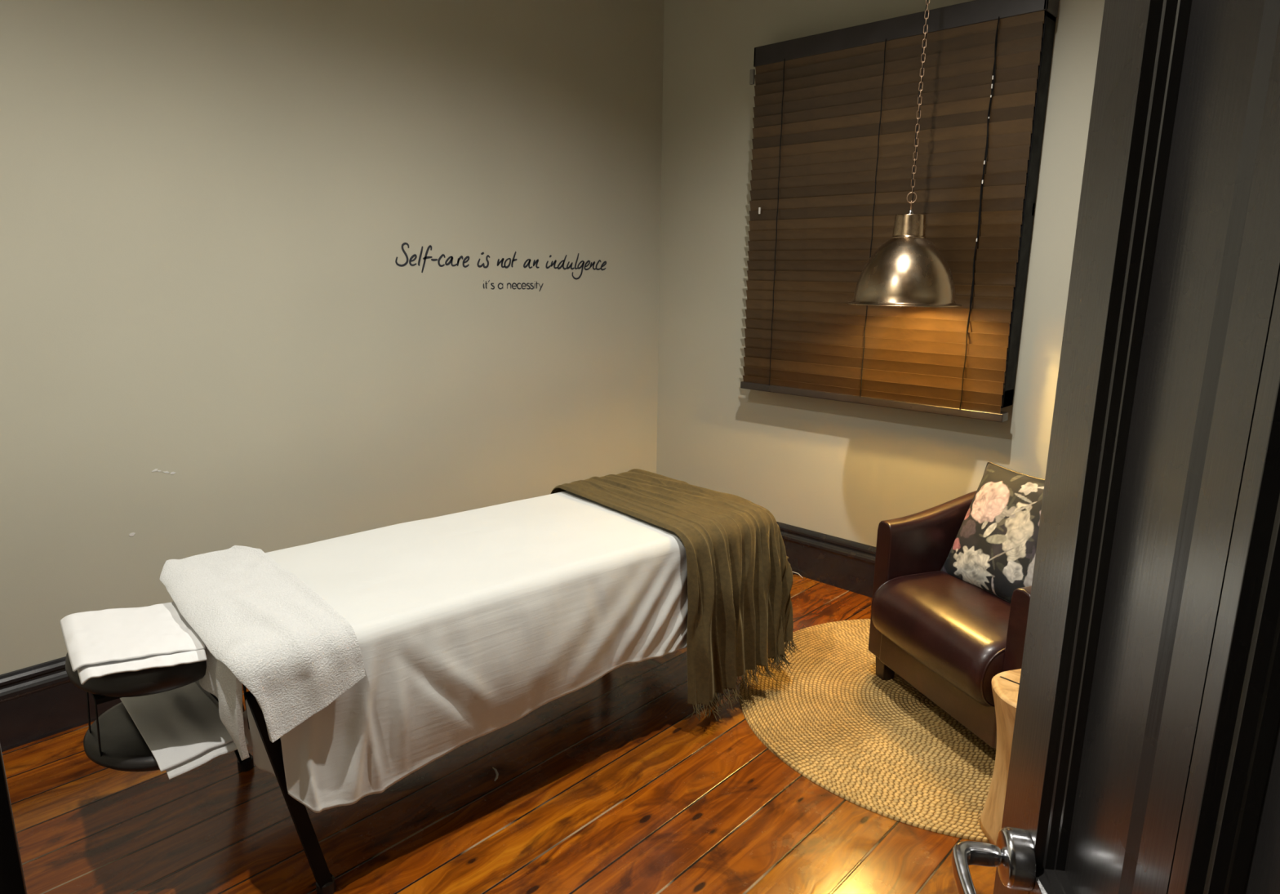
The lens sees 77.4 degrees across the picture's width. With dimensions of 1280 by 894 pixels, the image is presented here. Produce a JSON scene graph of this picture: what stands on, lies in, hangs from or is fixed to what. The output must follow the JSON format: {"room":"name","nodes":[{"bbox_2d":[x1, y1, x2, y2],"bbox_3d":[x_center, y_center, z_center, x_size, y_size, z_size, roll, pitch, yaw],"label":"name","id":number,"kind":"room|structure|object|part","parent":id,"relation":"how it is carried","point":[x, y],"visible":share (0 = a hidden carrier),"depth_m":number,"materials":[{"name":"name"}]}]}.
{"room":"spa","nodes":[
{"label":"spa","id":0,"kind":"room"},
{"bbox_2d":[0,0,664,675],"bbox_3d":[-1.488,-0.638,2.807,0.101,3.000,4.765,12,17,42],"label":"wall","id":1,"kind":"structure","parent":0,"point":[213,335],"depth_m":2.98,"materials":[{"name":"beige paint"}]},
{"bbox_2d":[0,656,121,751],"bbox_3d":[-1.035,0.625,3.502,0.030,0.245,3.330,12,17,42],"label":"baseboard","id":2,"kind":"structure","parent":1,"relation":"attached to","point":[38,701],"depth_m":2.56,"materials":[{"name":"black wood"}]},
{"bbox_2d":[395,242,606,291],"bbox_3d":[-0.583,-0.818,3.682,0.001,0.205,1.203,12,17,42],"label":"wall decal","id":3,"kind":"object","parent":1,"relation":"attached to","point":[415,255],"depth_m":3.64,"materials":[{"name":"paint"}]},
{"bbox_2d":[1,573,996,893],"bbox_3d":[0.173,1.234,1.609,4.705,0.100,4.765,12,17,42],"label":"floor","id":4,"kind":"structure","parent":0,"point":[611,784],"depth_m":2.23,"materials":[{"name":"brown wood"}]},
{"bbox_2d":[65,652,717,893],"bbox_3d":[-0.543,0.641,2.517,2.014,0.649,0.702,-10,16,-40],"label":"massage table","id":5,"kind":"object","parent":4,"relation":"on","point":[113,740],"visible":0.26,"depth_m":1.83,"materials":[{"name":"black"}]},
{"bbox_2d":[59,601,207,684],"bbox_3d":[-1.200,0.454,1.881,0.287,0.037,0.411,-7,15,-32],"label":"towel","id":6,"kind":"object","parent":5,"relation":"on","point":[102,642],"visible":0.92,"depth_m":1.85,"materials":[{"name":"white fabric"}]},
{"bbox_2d":[65,652,206,697],"bbox_3d":[-1.178,0.487,1.933,0.347,0.080,0.400,-10,16,-40],"label":"cushion","id":7,"kind":"object","parent":5,"relation":"on","point":[153,681],"depth_m":1.77,"materials":[{"name":"black leather"}]},
{"bbox_2d":[83,693,244,771],"bbox_3d":[-1.179,0.694,1.994,0.344,0.048,0.380,-10,16,-40],"label":"shelf","id":8,"kind":"object","parent":5,"relation":"attached to","point":[123,748],"depth_m":1.88,"materials":[{"name":"black plastic"}]},
{"bbox_2d":[120,680,248,779],"bbox_3d":[-1.163,0.660,2.008,0.188,0.065,0.499,-11,17,-43],"label":"cloth","id":9,"kind":"object","parent":5,"relation":"on","point":[183,728],"visible":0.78,"depth_m":1.92,"materials":[{"name":"white fabric"}]},
{"bbox_3d":[-1.247,0.696,2.344,0.149,0.560,0.032,-10,16,-40],"label":"leg","id":10,"kind":"part","parent":5,"relation":"part of","materials":[{"name":"black wood"}]},
{"bbox_2d":[160,545,365,760],"bbox_3d":[-0.994,0.493,2.030,0.298,0.277,0.784,-10,16,-40],"label":"bath towel","id":11,"kind":"object","parent":5,"relation":"on","point":[261,627],"visible":0.92,"depth_m":1.82,"materials":[{"name":"white fabric"}]},
{"bbox_3d":[-0.812,0.808,1.863,0.149,0.560,0.032,-10,16,-40],"label":"leg","id":12,"kind":"part","parent":5,"relation":"part of","materials":[{"name":"black wood"}]},
{"bbox_2d":[243,490,688,813],"bbox_3d":[-0.505,0.509,2.509,1.516,0.426,0.801,-10,16,-40],"label":"sheet","id":13,"kind":"object","parent":5,"relation":"on","point":[465,624],"visible":0.7,"depth_m":2.19,"materials":[{"name":"white fabric"}]},
{"bbox_2d":[551,468,801,721],"bbox_3d":[0.109,0.487,3.040,0.551,0.651,0.969,-10,16,-40],"label":"knit throw","id":14,"kind":"object","parent":5,"relation":"on","point":[740,573],"visible":0.93,"depth_m":2.75,"materials":[{"name":"fabric"}]},
{"bbox_2d":[492,767,498,781],"bbox_3d":[-0.435,0.988,2.416,0.016,0.016,0.050,-3,13,-16],"label":"paper scrap","id":15,"kind":"object","parent":4,"relation":"on","point":[495,769],"visible":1,"depth_m":2.42,"materials":[{"name":"grey paper"}]},
{"bbox_2d":[738,618,995,843],"bbox_3d":[1.078,0.915,2.841,1.419,0.012,1.419,11,16,38],"label":"round rug","id":16,"kind":"object","parent":4,"relation":"on","point":[884,748],"visible":0.47,"depth_m":2.64,"materials":[{"name":"wicker"}]},
{"bbox_2d":[868,490,1031,748],"bbox_3d":[1.255,0.560,2.715,0.744,0.740,0.745,-3,13,-18],"label":"armchair","id":17,"kind":"object","parent":16,"relation":"on","point":[945,635],"visible":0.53,"depth_m":2.66,"materials":[{"name":"leather"}]},
{"bbox_3d":[0.926,0.822,3.009,0.060,0.095,0.060,-3,13,-18],"label":"leg","id":18,"kind":"part","parent":17,"relation":"part of","materials":[{"name":"brown wood"}]},
{"bbox_2d":[871,570,1010,706],"bbox_3d":[1.193,0.612,2.706,0.615,0.225,0.573,-3,13,-18],"label":"seat cushion","id":19,"kind":"object","parent":17,"relation":"on","point":[954,628],"depth_m":2.58,"materials":[{"name":"leather"}]},
{"bbox_2d":[940,461,1044,603],"bbox_3d":[1.268,0.300,2.728,0.224,0.435,0.484,-4,13,-20],"label":"floral cushion","id":20,"kind":"object","parent":17,"relation":"on","point":[993,550],"visible":0.67,"depth_m":2.71,"materials":[{"name":"fabric"}]},
{"bbox_2d":[979,668,1021,845],"bbox_3d":[1.087,0.850,2.112,0.330,0.432,0.331,12,17,42],"label":"stump side table","id":21,"kind":"object","parent":16,"relation":"on","point":[1005,685],"visible":0.15,"depth_m":2.12,"materials":[{"name":"brown wood"}]},
{"bbox_2d":[951,0,1279,893],"bbox_3d":[0.288,0.403,0.420,0.119,2.022,0.846,3,13,11],"label":"door","id":22,"kind":"structure","parent":4,"relation":"on","point":[1144,758],"depth_m":0.57,"materials":[{"name":"wood"}]},
{"bbox_3d":[0.307,0.395,0.704,0.051,0.023,0.128,3,13,11],"label":"lever arm","id":23,"kind":"part","parent":22,"relation":"part of"},
{"bbox_3d":[0.352,0.386,0.750,0.023,0.053,0.053,3,13,11],"label":"handle","id":24,"kind":"part","parent":22,"relation":"part of","materials":[{"name":"silver metal"}]},
{"bbox_3d":[0.376,-0.048,0.519,0.018,0.942,0.223,3,13,11],"label":"panel","id":25,"kind":"part","parent":22,"relation":"part of","materials":[{"name":"black wood"}]},
{"bbox_3d":[0.293,0.020,0.208,0.025,0.942,0.397,3,13,11],"label":"panel moulding","id":26,"kind":"part","parent":22,"relation":"part of","materials":[{"name":"black wood"}]},
{"bbox_3d":[0.313,0.021,0.204,0.018,0.942,0.397,3,13,11],"label":"panel","id":27,"kind":"part","parent":22,"relation":"part of","materials":[{"name":"black wood"}]},
{"bbox_2d":[656,0,1104,546],"bbox_3d":[1.549,-0.679,3.156,3.855,3.000,0.100,12,17,42],"label":"wall","id":28,"kind":"structure","parent":0,"point":[837,468],"depth_m":3.90,"materials":[{"name":"beige paint"}]},
{"bbox_2d":[776,521,875,597],"bbox_3d":[1.452,0.668,3.441,3.755,0.245,0.030,12,17,42],"label":"baseboard","id":29,"kind":"structure","parent":28,"relation":"attached to","point":[848,565],"depth_m":3.91,"materials":[{"name":"black wood"}]},
{"bbox_2d":[740,0,1059,422],"bbox_3d":[1.005,-0.968,3.446,1.285,1.575,0.140,12,17,42],"label":"blind","id":30,"kind":"object","parent":28,"relation":"attached to","point":[835,121],"visible":0.98,"depth_m":3.33,"materials":[{"name":"brown wood"}]},
{"bbox_3d":[0.634,-1.011,3.709,0.006,1.462,0.004,12,17,42],"label":"ladder cord","id":31,"kind":"part","parent":30,"relation":"part of","materials":[{"name":"black fabric"}]},
{"bbox_3d":[0.986,-0.936,3.388,0.006,1.462,0.004,12,17,42],"label":"ladder cord","id":32,"kind":"part","parent":30,"relation":"part of","materials":[{"name":"black fabric"}]},
{"bbox_3d":[0.985,-0.216,3.588,1.269,0.034,0.064,12,17,42],"label":"rail","id":33,"kind":"part","parent":30,"relation":"part of","materials":[{"name":"brown wood"}]},
{"bbox_3d":[1.310,-0.867,3.093,0.006,1.462,0.004,12,17,42],"label":"ladder cord","id":34,"kind":"part","parent":30,"relation":"part of","materials":[{"name":"black fabric"}]},
{"bbox_3d":[1.309,-0.993,3.058,0.012,1.180,0.004,12,17,42],"label":"pull cord","id":35,"kind":"part","parent":30,"relation":"part of","materials":[{"name":"black fabric"}]},
{"bbox_2d":[1000,11,1056,408],"bbox_3d":[1.032,-0.982,3.442,1.225,1.485,0.108,12,17,42],"label":"window","id":36,"kind":"structure","parent":28,"relation":"in","point":[1049,25],"depth_m":3.02,"materials":[{"name":"black metal"}]},
{"bbox_3d":[0.209,-1.793,0.940,4.705,0.100,4.765,12,17,42],"label":"ceiling","id":37,"kind":"structure","parent":0,"visible":0},
{"bbox_2d":[846,0,962,306],"bbox_3d":[1.015,-1.333,2.880,0.421,1.617,0.421,8,14,29],"label":"pendant lamp","id":38,"kind":"object","parent":37,"relation":"hanging from","point":[908,269],"visible":1,"depth_m":2.91,"materials":[{"name":"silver metal"}]},
{"bbox_3d":[1.007,-0.664,3.028,0.421,0.247,0.421,12,17,42],"label":"lamp shade","id":39,"kind":"part","parent":38,"relation":"part of","materials":[{"name":"silver metal"}]},
{"bbox_3d":[1.017,-1.523,2.838,0.013,1.199,0.013,-6,14,-26],"label":"chain","id":40,"kind":"part","parent":38,"relation":"part of","materials":[{"name":"silver metal"}]},
{"bbox_3d":[-0.796,-0.166,0.707,3.855,3.000,0.100,12,17,42],"label":"wall","id":41,"kind":"structure","parent":0,"visible":0},
{"bbox_2d":[0,744,26,893],"bbox_3d":[-0.168,0.386,0.236,0.962,2.140,0.122,12,17,42],"label":"trim","id":42,"kind":"structure","parent":41,"relation":"attached to","point":[12,881],"depth_m":0.52,"materials":[{"name":"black wood"}]}
]}

